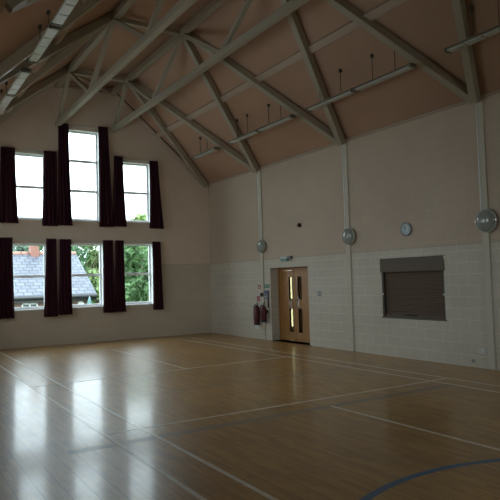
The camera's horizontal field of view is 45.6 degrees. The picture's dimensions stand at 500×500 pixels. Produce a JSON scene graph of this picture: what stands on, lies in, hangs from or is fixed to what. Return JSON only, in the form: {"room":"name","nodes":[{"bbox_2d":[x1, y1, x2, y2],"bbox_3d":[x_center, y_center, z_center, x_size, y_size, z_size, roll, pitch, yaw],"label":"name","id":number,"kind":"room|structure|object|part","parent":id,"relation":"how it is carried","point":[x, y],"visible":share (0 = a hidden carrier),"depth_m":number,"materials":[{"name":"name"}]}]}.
{"room":"community hall","nodes":[
{"label":"community hall","id":0,"kind":"room"},
{"bbox_2d":[0,0,6,15],"bbox_3d":[0.089,-3.117,1.645,0.350,0.330,12.350,0,-3,-32],"label":"wall bay header","id":1,"kind":"structure","parent":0,"point":[2,2],"depth_m":6.39,"materials":[{"name":"beige paint"}]},
{"bbox_2d":[0,82,211,349],"bbox_3d":[-5.187,-1.173,18.703,8.580,8.095,0.350,0,-3,-32],"label":"wall","id":2,"kind":"structure","parent":0,"point":[184,238],"depth_m":19.16,"materials":[{"name":"beige paint"}]},
{"bbox_2d":[0,148,43,152],"bbox_3d":[-6.623,-2.954,17.703,1.620,0.035,0.045,0,-3,-32],"label":"rail","id":3,"kind":"object","parent":2,"relation":"attached to","point":[0,148],"visible":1,"depth_m":17.71,"materials":[{"name":"grey metal"}]},
{"bbox_2d":[0,146,17,222],"bbox_3d":[-7.019,-1.888,17.282,0.531,2.232,0.127,0,-3,-32],"label":"curtain","id":4,"kind":"object","parent":3,"relation":"hanging from","point":[8,190],"visible":1,"depth_m":17.26,"materials":[{"name":"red fabric"}]},
{"bbox_2d":[42,150,57,225],"bbox_3d":[-6.019,-1.852,17.880,0.474,2.282,0.122,0,-3,-32],"label":"curtain","id":5,"kind":"object","parent":3,"relation":"hanging from","point":[50,202],"visible":1,"depth_m":17.88,"materials":[{"name":"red fabric"}]},
{"bbox_2d":[13,243,45,310],"bbox_3d":[-6.562,0.801,17.659,1.070,1.990,0.280,0,-3,-32],"label":"window","id":6,"kind":"structure","parent":2,"relation":"in","point":[33,308],"depth_m":17.76,"materials":[{"name":"white plastic"}]},
{"bbox_3d":[-6.516,1.775,17.581,1.070,0.034,0.210,0,-3,-32],"label":"sill","id":7,"kind":"part","parent":6,"relation":"part of","materials":[{"name":"white plastic"}]},
{"bbox_2d":[15,152,43,219],"bbox_3d":[-6.642,-1.885,17.788,1.060,2.010,0.280,0,-3,-32],"label":"window","id":8,"kind":"structure","parent":2,"relation":"in","point":[16,153],"depth_m":17.90,"materials":[{"name":"white plastic"}]},
{"bbox_2d":[13,239,56,239],"bbox_3d":[-6.582,-0.308,17.552,1.700,0.035,0.045,0,-3,-32],"label":"rail","id":9,"kind":"object","parent":2,"relation":"attached to","point":[13,239],"visible":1,"depth_m":17.57,"materials":[{"name":"grey metal"}]},
{"bbox_2d":[0,237,14,318],"bbox_3d":[-7.015,0.808,17.103,0.444,2.352,0.125,0,-3,-32],"label":"curtain","id":10,"kind":"object","parent":9,"relation":"hanging from","point":[6,244],"visible":1,"depth_m":17.10,"materials":[{"name":"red fabric"}]},
{"bbox_2d":[44,238,57,316],"bbox_3d":[-5.953,0.824,17.750,0.415,2.342,0.103,0,-3,-32],"label":"curtain","id":11,"kind":"object","parent":9,"relation":"hanging from","point":[51,294],"visible":1,"depth_m":17.75,"materials":[{"name":"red fabric"}]},
{"bbox_2d":[69,125,97,128],"bbox_3d":[-5.236,-3.860,18.618,1.620,0.035,0.045,0,-3,-32],"label":"rail","id":12,"kind":"object","parent":2,"relation":"attached to","point":[69,125],"visible":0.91,"depth_m":18.62,"materials":[{"name":"grey metal"}]},
{"bbox_2d":[58,123,72,225],"bbox_3d":[-5.646,-2.310,18.150,0.422,3.162,0.121,0,-3,-32],"label":"curtain","id":13,"kind":"object","parent":12,"relation":"hanging from","point":[64,187],"visible":0.94,"depth_m":18.13,"materials":[{"name":"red fabric"}]},
{"bbox_2d":[98,126,113,226],"bbox_3d":[-4.567,-2.318,18.807,0.479,3.202,0.110,0,-3,-32],"label":"curtain","id":14,"kind":"object","parent":12,"relation":"hanging from","point":[105,192],"visible":1,"depth_m":18.78,"materials":[{"name":"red fabric"}]},
{"bbox_2d":[69,129,98,221],"bbox_3d":[-5.237,-2.312,18.683,1.030,2.870,0.280,0,-3,-32],"label":"window","id":15,"kind":"structure","parent":2,"relation":"in","point":[96,162],"depth_m":18.91,"materials":[{"name":"white plastic"}]},
{"bbox_3d":[-5.179,-0.898,18.583,1.030,0.034,0.210,0,-3,-32],"label":"sill","id":16,"kind":"part","parent":15,"relation":"part of","materials":[{"name":"white plastic"}]},
{"bbox_2d":[58,240,109,241],"bbox_3d":[-5.096,-0.285,18.467,1.730,0.035,0.045,0,-3,-32],"label":"rail","id":17,"kind":"object","parent":2,"relation":"attached to","point":[58,240],"visible":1,"depth_m":18.48,"materials":[{"name":"grey metal"}]},
{"bbox_2d":[59,239,72,314],"bbox_3d":[-5.587,0.815,17.978,0.408,2.302,0.141,0,-3,-32],"label":"curtain","id":18,"kind":"object","parent":17,"relation":"hanging from","point":[65,269],"visible":1,"depth_m":17.97,"materials":[{"name":"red fabric"}]},
{"bbox_2d":[103,240,115,312],"bbox_3d":[-4.434,0.827,18.681,0.404,2.282,0.124,0,-3,-32],"label":"curtain","id":19,"kind":"object","parent":17,"relation":"hanging from","point":[108,257],"visible":1,"depth_m":18.67,"materials":[{"name":"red fabric"}]},
{"bbox_2d":[71,243,102,308],"bbox_3d":[-5.106,0.798,18.556,1.070,2.000,0.280,0,-3,-32],"label":"window","id":20,"kind":"structure","parent":2,"relation":"in","point":[100,245],"depth_m":18.77,"materials":[{"name":"white plastic"}]},
{"bbox_3d":[-5.060,1.778,18.479,1.070,0.034,0.210,0,-3,-32],"label":"sill","id":21,"kind":"part","parent":20,"relation":"part of","materials":[{"name":"white paint"}]},
{"bbox_2d":[112,158,148,161],"bbox_3d":[-3.763,-2.939,19.466,1.580,0.035,0.045,0,-3,-32],"label":"rail","id":22,"kind":"object","parent":2,"relation":"attached to","point":[112,158],"visible":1,"depth_m":19.44,"materials":[{"name":"grey metal"}]},
{"bbox_2d":[113,156,126,226],"bbox_3d":[-4.173,-1.878,19.025,0.443,2.282,0.130,0,-3,-32],"label":"curtain","id":23,"kind":"object","parent":22,"relation":"hanging from","point":[119,210],"visible":1,"depth_m":19.01,"materials":[{"name":"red fabric"}]},
{"bbox_2d":[149,161,163,228],"bbox_3d":[-3.097,-1.827,19.682,0.508,2.262,0.095,0,-3,-32],"label":"curtain","id":24,"kind":"object","parent":22,"relation":"hanging from","point":[156,216],"visible":1,"depth_m":19.65,"materials":[{"name":"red fabric"}]},
{"bbox_2d":[113,241,152,305],"bbox_3d":[-3.705,0.768,19.408,1.610,2.065,0.305,0,-3,-32],"label":"window","id":25,"kind":"structure","parent":2,"relation":"in","point":[150,259],"depth_m":19.62,"materials":[{"name":"white plastic"}]},
{"bbox_2d":[115,240,125,311],"bbox_3d":[-4.120,0.827,18.875,0.336,2.282,0.122,0,-3,-32],"label":"curtain","id":26,"kind":"object","parent":25,"relation":"hanging from","point":[120,298],"visible":1,"depth_m":18.87,"materials":[{"name":"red fabric"}]},
{"bbox_3d":[-3.665,-0.253,19.347,1.610,0.035,0.045,0,-3,-32],"label":"curtain rail","id":27,"kind":"part","parent":25,"relation":"part of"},
{"bbox_3d":[-3.634,1.780,19.358,1.060,0.034,0.210,0,-3,-32],"label":"sill","id":28,"kind":"part","parent":25,"relation":"part of","materials":[{"name":"white plastic"}]},
{"bbox_2d":[152,241,163,309],"bbox_3d":[-3.020,0.839,19.547,0.358,2.242,0.121,0,-3,-32],"label":"curtain","id":29,"kind":"object","parent":25,"relation":"hanging from","point":[158,304],"visible":1,"depth_m":19.52,"materials":[{"name":"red fabric"}]},
{"bbox_2d":[123,162,149,222],"bbox_3d":[-3.769,-1.870,19.558,1.030,1.990,0.280,0,-3,-32],"label":"window","id":30,"kind":"structure","parent":2,"relation":"in","point":[147,193],"depth_m":19.77,"materials":[{"name":"white plastic"}]},
{"bbox_2d":[117,93,182,159],"bbox_3d":[-5.162,-3.754,18.669,8.563,2.932,0.020,0,-3,-32],"label":"trim","id":31,"kind":"structure","parent":2,"relation":"attached to","point":[117,93],"depth_m":19.83,"materials":[{"name":"grey"}]},
{"bbox_2d":[0,330,499,499],"bbox_3d":[1.100,2.296,8.393,14.590,0.203,24.070,0,-3,-32],"label":"floor","id":32,"kind":"structure","parent":0,"point":[202,416],"depth_m":7.54,"materials":[{"name":"brown wood"}]},
{"bbox_2d":[0,0,499,183],"bbox_3d":[0.958,-4.360,8.748,9.180,3.293,24.070,0,-3,-32],"label":"ceiling","id":33,"kind":"structure","parent":0,"point":[428,27],"depth_m":13.36,"materials":[{"name":"beige paint"}]},
{"bbox_2d":[0,81,14,115],"bbox_3d":[-5.290,-3.301,12.761,0.184,0.439,1.540,0,-3,-32],"label":"light","id":34,"kind":"object","parent":33,"relation":"hanging from","point":[6,100],"visible":0.93,"depth_m":12.54,"materials":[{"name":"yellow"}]},
{"bbox_2d":[0,101,9,105],"bbox_3d":[-5.190,-3.114,12.598,0.144,0.030,0.336,0,-3,-32],"label":"diffuser","id":35,"kind":"object","parent":34,"relation":"attached to","point":[3,103],"depth_m":12.58,"materials":[{"name":"grey plastic"}]},
{"bbox_2d":[3,96,12,101],"bbox_3d":[-5.002,-3.134,12.292,0.144,0.030,0.336,0,-3,-32],"label":"diffuser","id":36,"kind":"object","parent":34,"relation":"attached to","point":[6,98],"depth_m":12.30,"materials":[{"name":"grey plastic"}]},
{"bbox_2d":[6,67,30,95],"bbox_3d":[-4.457,-3.390,11.410,0.184,0.439,1.520,0,-3,-32],"label":"light","id":37,"kind":"object","parent":33,"relation":"hanging from","point":[24,72],"visible":0.89,"depth_m":11.24,"materials":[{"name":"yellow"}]},
{"bbox_2d":[8,88,17,94],"bbox_3d":[-4.731,-3.163,11.852,0.144,0.030,0.331,0,-3,-32],"label":"diffuser","id":38,"kind":"object","parent":37,"relation":"attached to","point":[11,91],"depth_m":11.82,"materials":[{"name":"grey plastic"}]},
{"bbox_2d":[11,83,21,89],"bbox_3d":[-4.544,-3.183,11.551,0.144,0.030,0.331,0,-3,-32],"label":"diffuser","id":39,"kind":"object","parent":37,"relation":"attached to","point":[14,86],"depth_m":11.52,"materials":[{"name":"grey plastic"}]},
{"bbox_2d":[14,77,24,83],"bbox_3d":[-4.358,-3.204,11.249,0.144,0.030,0.331,0,-3,-32],"label":"diffuser","id":40,"kind":"object","parent":37,"relation":"attached to","point":[17,80],"depth_m":11.22,"materials":[{"name":"grey plastic"}]},
{"bbox_2d":[18,72,28,78],"bbox_3d":[-4.172,-3.224,10.947,0.144,0.030,0.331,0,-3,-32],"label":"diffuser","id":41,"kind":"object","parent":37,"relation":"attached to","point":[22,75],"depth_m":10.93,"materials":[{"name":"grey plastic"}]},
{"bbox_2d":[27,10,60,63],"bbox_3d":[-3.367,-3.508,9.642,0.184,0.439,1.580,0,-3,-32],"label":"light","id":42,"kind":"object","parent":33,"relation":"hanging from","point":[51,31],"visible":0.94,"depth_m":9.50,"materials":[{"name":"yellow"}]},
{"bbox_2d":[29,53,41,61],"bbox_3d":[-3.652,-3.280,10.104,0.144,0.030,0.346,0,-3,-32],"label":"diffuser","id":43,"kind":"object","parent":42,"relation":"attached to","point":[34,57],"depth_m":10.08,"materials":[{"name":"grey plastic"}]},
{"bbox_2d":[33,45,46,54],"bbox_3d":[-3.458,-3.300,9.790,0.144,0.030,0.346,0,-3,-32],"label":"diffuser","id":44,"kind":"object","parent":42,"relation":"attached to","point":[38,50],"depth_m":9.78,"materials":[{"name":"grey plastic"}]},
{"bbox_2d":[38,36,51,46],"bbox_3d":[-3.264,-3.321,9.475,0.144,0.030,0.346,0,-3,-32],"label":"diffuser","id":45,"kind":"object","parent":42,"relation":"attached to","point":[44,41],"depth_m":9.46,"materials":[{"name":"grey plastic"}]},
{"bbox_2d":[44,29,57,38],"bbox_3d":[-3.070,-3.342,9.161,0.144,0.030,0.346,0,-3,-32],"label":"diffuser","id":46,"kind":"object","parent":42,"relation":"attached to","point":[49,33],"depth_m":9.16,"materials":[{"name":"grey plastic"}]},
{"bbox_2d":[50,0,78,26],"bbox_3d":[-2.499,-3.602,8.236,0.184,0.439,1.510,0,-3,-32],"label":"light","id":47,"kind":"object","parent":33,"relation":"hanging from","point":[67,6],"visible":1,"depth_m":8.47,"materials":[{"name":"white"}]},
{"bbox_2d":[53,13,67,24],"bbox_3d":[-2.771,-3.375,8.675,0.144,0.030,0.328,0,-3,-32],"label":"diffuser","id":48,"kind":"object","parent":47,"relation":"attached to","point":[58,19],"depth_m":8.66,"materials":[{"name":"grey plastic"}]},
{"bbox_2d":[59,3,74,14],"bbox_3d":[-2.586,-3.394,8.376,0.144,0.030,0.328,0,-3,-32],"label":"diffuser","id":49,"kind":"object","parent":47,"relation":"attached to","point":[65,9],"depth_m":8.35,"materials":[{"name":"grey plastic"}]},
{"bbox_2d":[65,0,78,4],"bbox_3d":[-2.401,-3.414,8.076,0.144,0.030,0.328,0,-3,-32],"label":"diffuser","id":50,"kind":"object","parent":47,"relation":"attached to","point":[67,2],"depth_m":8.15,"materials":[{"name":"grey plastic"}]},
{"bbox_2d":[192,137,219,158],"bbox_3d":[-1.375,-3.234,18.243,0.184,0.619,1.480,0,-3,-32],"label":"light","id":51,"kind":"object","parent":33,"relation":"hanging from","point":[214,149],"visible":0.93,"depth_m":18.12,"materials":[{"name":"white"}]},
{"bbox_2d":[193,147,218,157],"bbox_3d":[-1.368,-2.987,18.231,0.174,0.055,1.480,0,-3,-32],"label":"tray","id":52,"kind":"object","parent":51,"relation":"on","point":[214,149],"depth_m":18.10,"materials":[{"name":"white metal"}]},
{"bbox_2d":[0,0,479,187],"bbox_3d":[0.958,-4.355,8.747,8.496,3.092,23.370,0,-3,-32],"label":"roof frame","id":53,"kind":"object","parent":33,"relation":"attached to","point":[95,31],"visible":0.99,"depth_m":13.62,"materials":[{"name":"beige metal"}]},
{"bbox_2d":[228,114,260,143],"bbox_3d":[-0.175,-3.363,16.297,0.184,0.619,1.500,0,-3,-32],"label":"light","id":54,"kind":"object","parent":33,"relation":"hanging from","point":[254,132],"visible":0.94,"depth_m":16.19,"materials":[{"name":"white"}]},
{"bbox_2d":[229,130,256,141],"bbox_3d":[-0.168,-3.116,16.285,0.174,0.055,1.500,0,-3,-32],"label":"tray","id":55,"kind":"object","parent":54,"relation":"on","point":[254,132],"depth_m":16.17,"materials":[{"name":"white metal"}]},
{"bbox_2d":[257,104,295,131],"bbox_3d":[0.635,-3.450,14.984,0.184,0.619,1.510,0,-3,-32],"label":"light","id":56,"kind":"object","parent":33,"relation":"hanging from","point":[291,116],"visible":0.96,"depth_m":14.88,"materials":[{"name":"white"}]},
{"bbox_2d":[258,114,294,129],"bbox_3d":[0.642,-3.204,14.972,0.174,0.055,1.510,0,-3,-32],"label":"tray","id":57,"kind":"object","parent":56,"relation":"on","point":[291,116],"depth_m":14.82,"materials":[{"name":"white metal"}]},
{"bbox_2d":[305,69,356,111],"bbox_3d":[1.762,-3.572,13.157,0.184,0.619,1.590,0,-3,-32],"label":"light","id":58,"kind":"object","parent":33,"relation":"attached to","point":[346,93],"visible":0.92,"depth_m":13.02,"materials":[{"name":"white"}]},
{"bbox_2d":[307,105,320,110],"bbox_3d":[1.477,-3.253,13.618,0.144,0.030,0.348,0,-3,-32],"label":"diffuser","id":59,"kind":"object","parent":58,"relation":"attached to","point":[313,107],"depth_m":13.60,"materials":[{"name":"grey plastic"}]},
{"bbox_2d":[318,101,331,106],"bbox_3d":[1.672,-3.274,13.301,0.144,0.030,0.348,0,-3,-32],"label":"diffuser","id":60,"kind":"object","parent":58,"relation":"attached to","point":[320,104],"depth_m":13.29,"materials":[{"name":"grey plastic"}]},
{"bbox_2d":[307,89,349,108],"bbox_3d":[1.769,-3.325,13.145,0.174,0.055,1.590,0,-3,-32],"label":"tray","id":61,"kind":"object","parent":58,"relation":"on","point":[346,93],"depth_m":13.05,"materials":[{"name":"white metal"}]},
{"bbox_2d":[328,96,342,101],"bbox_3d":[1.868,-3.295,12.985,0.144,0.030,0.348,0,-3,-32],"label":"diffuser","id":62,"kind":"object","parent":58,"relation":"attached to","point":[334,98],"depth_m":12.96,"materials":[{"name":"grey plastic"}]},
{"bbox_2d":[339,91,353,97],"bbox_3d":[2.063,-3.316,12.668,0.144,0.030,0.348,0,-3,-32],"label":"diffuser","id":63,"kind":"object","parent":58,"relation":"attached to","point":[346,93],"depth_m":12.64,"materials":[{"name":"grey plastic"}]},
{"bbox_2d":[352,51,416,91],"bbox_3d":[2.619,-3.664,11.768,0.184,0.619,1.600,0,-3,-32],"label":"light","id":64,"kind":"object","parent":33,"relation":"hanging from","point":[409,66],"visible":0.98,"depth_m":11.67,"materials":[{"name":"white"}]},
{"bbox_2d":[355,84,371,90],"bbox_3d":[2.332,-3.345,12.231,0.144,0.030,0.351,0,-3,-32],"label":"diffuser","id":65,"kind":"object","parent":64,"relation":"attached to","point":[360,87],"depth_m":12.20,"materials":[{"name":"grey plastic"}]},
{"bbox_2d":[368,78,384,85],"bbox_3d":[2.529,-3.367,11.913,0.144,0.030,0.351,0,-3,-32],"label":"diffuser","id":66,"kind":"object","parent":64,"relation":"attached to","point":[374,81],"depth_m":11.89,"materials":[{"name":"grey plastic"}]},
{"bbox_2d":[354,63,415,88],"bbox_3d":[2.626,-3.418,11.755,0.174,0.055,1.600,0,-3,-32],"label":"tray","id":67,"kind":"object","parent":64,"relation":"on","point":[409,66],"depth_m":11.60,"materials":[{"name":"white metal"}]},
{"bbox_2d":[381,73,398,79],"bbox_3d":[2.725,-3.388,11.594,0.144,0.030,0.351,0,-3,-32],"label":"diffuser","id":68,"kind":"object","parent":64,"relation":"attached to","point":[386,76],"depth_m":11.57,"materials":[{"name":"grey plastic"}]},
{"bbox_2d":[395,66,412,73],"bbox_3d":[2.922,-3.409,11.275,0.144,0.030,0.351,0,-3,-32],"label":"diffuser","id":69,"kind":"object","parent":64,"relation":"attached to","point":[402,69],"depth_m":11.24,"materials":[{"name":"grey plastic"}]},
{"bbox_2d":[443,0,499,53],"bbox_3d":[3.848,-3.797,9.775,0.184,0.619,1.550,0,-3,-32],"label":"light","id":70,"kind":"object","parent":33,"relation":"hanging from","point":[495,30],"visible":1,"depth_m":9.93,"materials":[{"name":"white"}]},
{"bbox_2d":[447,43,467,51],"bbox_3d":[3.571,-3.479,10.223,0.144,0.030,0.338,0,-3,-32],"label":"diffuser","id":71,"kind":"object","parent":70,"relation":"attached to","point":[457,46],"depth_m":10.20,"materials":[{"name":"grey plastic"}]},
{"bbox_2d":[445,25,499,49],"bbox_3d":[3.855,-3.550,9.763,0.174,0.055,1.550,0,-3,-32],"label":"tray","id":72,"kind":"object","parent":70,"relation":"on","point":[495,30],"depth_m":9.87,"materials":[{"name":"white metal"}]},
{"bbox_2d":[464,35,486,44],"bbox_3d":[3.761,-3.499,9.915,0.144,0.030,0.338,0,-3,-32],"label":"diffuser","id":73,"kind":"object","parent":70,"relation":"attached to","point":[476,38],"depth_m":9.89,"materials":[{"name":"grey plastic"}]},
{"bbox_2d":[483,27,499,36],"bbox_3d":[3.951,-3.520,9.607,0.144,0.030,0.338,0,-3,-32],"label":"diffuser","id":74,"kind":"object","parent":70,"relation":"attached to","point":[495,30],"depth_m":9.61,"materials":[{"name":"grey plastic"}]},
{"bbox_2d":[292,270,301,330],"bbox_3d":[1.730,1.373,18.510,2.300,2.600,6.400,0,-3,-32],"label":"wall","id":75,"kind":"structure","parent":0,"point":[292,270],"depth_m":20.33,"materials":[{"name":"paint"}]},
{"bbox_2d":[208,93,499,369],"bbox_3d":[4.871,-0.381,10.897,0.350,5.180,24.070,0,-3,-32],"label":"wall","id":76,"kind":"structure","parent":0,"point":[422,173],"depth_m":13.84,"materials":[{"name":"beige paint"}]},
{"bbox_2d":[253,302,259,324],"bbox_3d":[0.228,1.901,17.835,0.239,0.686,0.226,-1,-3,-5],"label":"fire extinguisher","id":77,"kind":"object","parent":76,"relation":"attached to","point":[256,310],"visible":0.98,"depth_m":17.77,"materials":[{"name":"red metal"}]},
{"bbox_2d":[257,171,265,339],"bbox_3d":[0.344,0.148,17.855,0.050,5.060,0.150,0,-3,-32],"label":"wall column","id":78,"kind":"structure","parent":76,"relation":"attached to","point":[259,172],"depth_m":17.85,"materials":[{"name":"beige paint"}]},
{"bbox_2d":[257,240,265,252],"bbox_3d":[0.308,-0.105,17.767,0.135,0.391,0.423,0,-3,-32],"label":"wall lamp","id":79,"kind":"object","parent":78,"relation":"attached to","point":[261,246],"visible":1,"depth_m":17.67,"materials":[{"name":"grey"}]},
{"bbox_2d":[260,302,267,321],"bbox_3d":[0.424,1.830,17.524,0.234,0.586,0.224,-1,-3,-6],"label":"fire extinguisher","id":80,"kind":"object","parent":76,"relation":"attached to","point":[263,311],"visible":1,"depth_m":17.47,"materials":[{"name":"red metal"}]},
{"bbox_2d":[264,290,268,298],"bbox_3d":[0.487,1.324,17.600,0.070,0.260,0.190,0,-3,-32],"label":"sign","id":81,"kind":"object","parent":76,"relation":"attached to","point":[266,292],"visible":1,"depth_m":17.55,"materials":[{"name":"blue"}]},
{"bbox_2d":[280,256,292,260],"bbox_3d":[1.018,0.239,16.710,0.105,0.130,0.480,0,-3,-32],"label":"emergency light","id":82,"kind":"object","parent":76,"relation":"attached to","point":[283,258],"visible":1,"depth_m":16.65,"materials":[{"name":"grey plastic"}]},
{"bbox_2d":[278,266,309,342],"bbox_3d":[1.341,1.542,16.823,0.132,2.120,1.820,0,-3,-32],"label":"door","id":83,"kind":"structure","parent":76,"relation":"in","point":[286,304],"depth_m":16.95,"materials":[{"name":"brown wood"}]},
{"bbox_3d":[1.119,2.553,17.189,0.003,0.090,0.680,0,-3,-32],"label":"kick plate","id":84,"kind":"part","parent":83,"relation":"part of","materials":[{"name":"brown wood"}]},
{"bbox_3d":[1.572,2.504,16.454,0.003,0.090,0.870,0,-3,-32],"label":"kick plate","id":85,"kind":"part","parent":83,"relation":"part of","materials":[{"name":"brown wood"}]},
{"bbox_2d":[342,144,354,350],"bbox_3d":[2.399,-0.073,14.523,0.050,5.060,0.150,0,-3,-32],"label":"wall column","id":86,"kind":"structure","parent":76,"relation":"attached to","point":[344,147],"depth_m":14.50,"materials":[{"name":"beige paint"}]},
{"bbox_2d":[342,228,354,244],"bbox_3d":[2.368,-0.327,14.427,0.135,0.422,0.454,0,-3,-32],"label":"wall lamp","id":87,"kind":"object","parent":86,"relation":"attached to","point":[348,236],"visible":1,"depth_m":14.34,"materials":[{"name":"grey glass"}]},
{"bbox_2d":[208,89,499,185],"bbox_3d":[4.633,-2.937,10.919,0.030,0.050,23.370,0,-3,-32],"label":"trim","id":88,"kind":"structure","parent":76,"relation":"attached to","point":[496,91],"depth_m":13.71,"materials":[{"name":"beige paint"}]},
{"bbox_2d":[400,222,411,235],"bbox_3d":[3.390,-0.451,12.912,0.056,0.300,0.300,0,-3,-32],"label":"wall clock","id":89,"kind":"object","parent":76,"relation":"attached to","point":[406,228],"visible":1,"depth_m":12.88,"materials":[{"name":"grey"}]},
{"bbox_2d":[379,255,446,320],"bbox_3d":[3.533,0.824,12.845,0.160,1.340,1.860,0,-3,-32],"label":"roller shutter","id":90,"kind":"object","parent":76,"relation":"attached to","point":[412,287],"visible":0.89,"depth_m":12.80,"materials":[{"name":"brown metal"}]},
{"bbox_3d":[3.085,1.003,13.575,0.115,1.020,0.050,0,-3,-32],"label":"guide rail","id":91,"kind":"part","parent":90,"relation":"part of","materials":[{"name":"brown metal"}]},
{"bbox_2d":[385,270,443,315],"bbox_3d":[3.547,0.924,12.847,0.032,0.960,1.740,0,-3,-32],"label":"curtain","id":92,"kind":"object","parent":90,"relation":"hanging from","point":[413,293],"depth_m":12.82,"materials":[{"name":"brown metal"}]},
{"bbox_3d":[3.549,1.478,12.811,0.145,0.030,1.840,0,-3,-32],"label":"hatch sill","id":93,"kind":"part","parent":90,"relation":"part of","materials":[{"name":"brown"}]},
{"bbox_3d":[3.992,0.905,12.104,0.115,1.020,0.050,0,-3,-32],"label":"guide rail","id":94,"kind":"part","parent":90,"relation":"part of","materials":[{"name":"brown metal"}]},
{"bbox_2d":[478,349,485,353],"bbox_3d":[4.410,1.925,11.289,0.015,0.090,0.160,0,-3,-32],"label":"power socket","id":95,"kind":"object","parent":76,"relation":"attached to","point":[482,351],"visible":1,"depth_m":11.28,"materials":[{"name":"white plastic"}]},
{"bbox_2d":[475,101,495,369],"bbox_3d":[4.443,-0.293,11.209,0.050,5.060,0.150,0,-3,-32],"label":"wall column","id":96,"kind":"structure","parent":76,"relation":"attached to","point":[479,109],"depth_m":11.20,"materials":[{"name":"beige paint"}]},
{"bbox_2d":[475,209,497,232],"bbox_3d":[4.401,-0.546,11.130,0.135,0.443,0.476,0,-3,-32],"label":"wall lamp","id":97,"kind":"object","parent":96,"relation":"attached to","point":[486,219],"visible":1,"depth_m":11.06,"materials":[{"name":"grey glass"}]},
{"label":"outside","id":98,"kind":"structure","parent":0,"visible":0},
{"bbox_3d":[-37.584,9.188,99.024,200.000,0.100,171.270,0,-3,-32],"label":"lawn","id":99,"kind":"structure","parent":98,"visible":0},
{"bbox_2d":[13,246,28,250],"bbox_3d":[-21.039,2.430,52.646,6.930,7.930,6.777,0,-3,-32],"label":"leafy tree","id":100,"kind":"object","parent":99,"relation":"on","point":[15,248],"visible":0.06,"depth_m":53.48,"materials":[{"name":"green plant"}]},
{"bbox_2d":[13,246,96,306],"bbox_3d":[-16.331,2.095,32.077,13.880,6.310,8.129,0,-3,-32],"label":"brick house","id":101,"kind":"structure","parent":99,"relation":"on","point":[28,292],"depth_m":32.38,"materials":[{"name":"stone"}]},
{"bbox_2d":[24,246,89,276],"bbox_3d":[-14.364,2.267,43.642,5.704,6.998,5.854,0,-3,-32],"label":"leafy tree","id":102,"kind":"object","parent":99,"relation":"on","point":[82,259],"visible":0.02,"depth_m":43.66,"materials":[{"name":"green plant"}]},
{"bbox_2d":[71,246,99,303],"bbox_3d":[-16.704,1.866,60.653,8.405,9.594,9.044,-2,-3,9],"label":"leafy tree","id":103,"kind":"object","parent":99,"relation":"on","point":[92,263],"visible":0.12,"depth_m":60.15,"materials":[{"name":"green plant"}]},
{"bbox_2d":[97,212,147,296],"bbox_3d":[-7.367,1.555,40.781,6.193,8.273,6.994,-1,-3,-14],"label":"leafy tree","id":104,"kind":"object","parent":99,"relation":"on","point":[138,216],"visible":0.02,"depth_m":40.34,"materials":[{"name":"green plant"}]},
{"bbox_2d":[124,246,148,301],"bbox_3d":[-4.418,1.969,29.701,5.728,5.923,5.433,0,-3,-32],"label":"leafy tree","id":105,"kind":"object","parent":99,"relation":"on","point":[137,287],"visible":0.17,"depth_m":28.90,"materials":[{"name":"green plant"}]},
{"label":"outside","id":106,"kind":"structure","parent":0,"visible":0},
{"bbox_2d":[290,270,292,320],"bbox_3d":[1.521,1.531,26.726,0.250,3.300,16.000,0,-3,-32],"label":"wall","id":107,"kind":"structure","parent":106,"point":[291,270],"depth_m":26.00,"materials":[{"name":"beige"}]}
]}

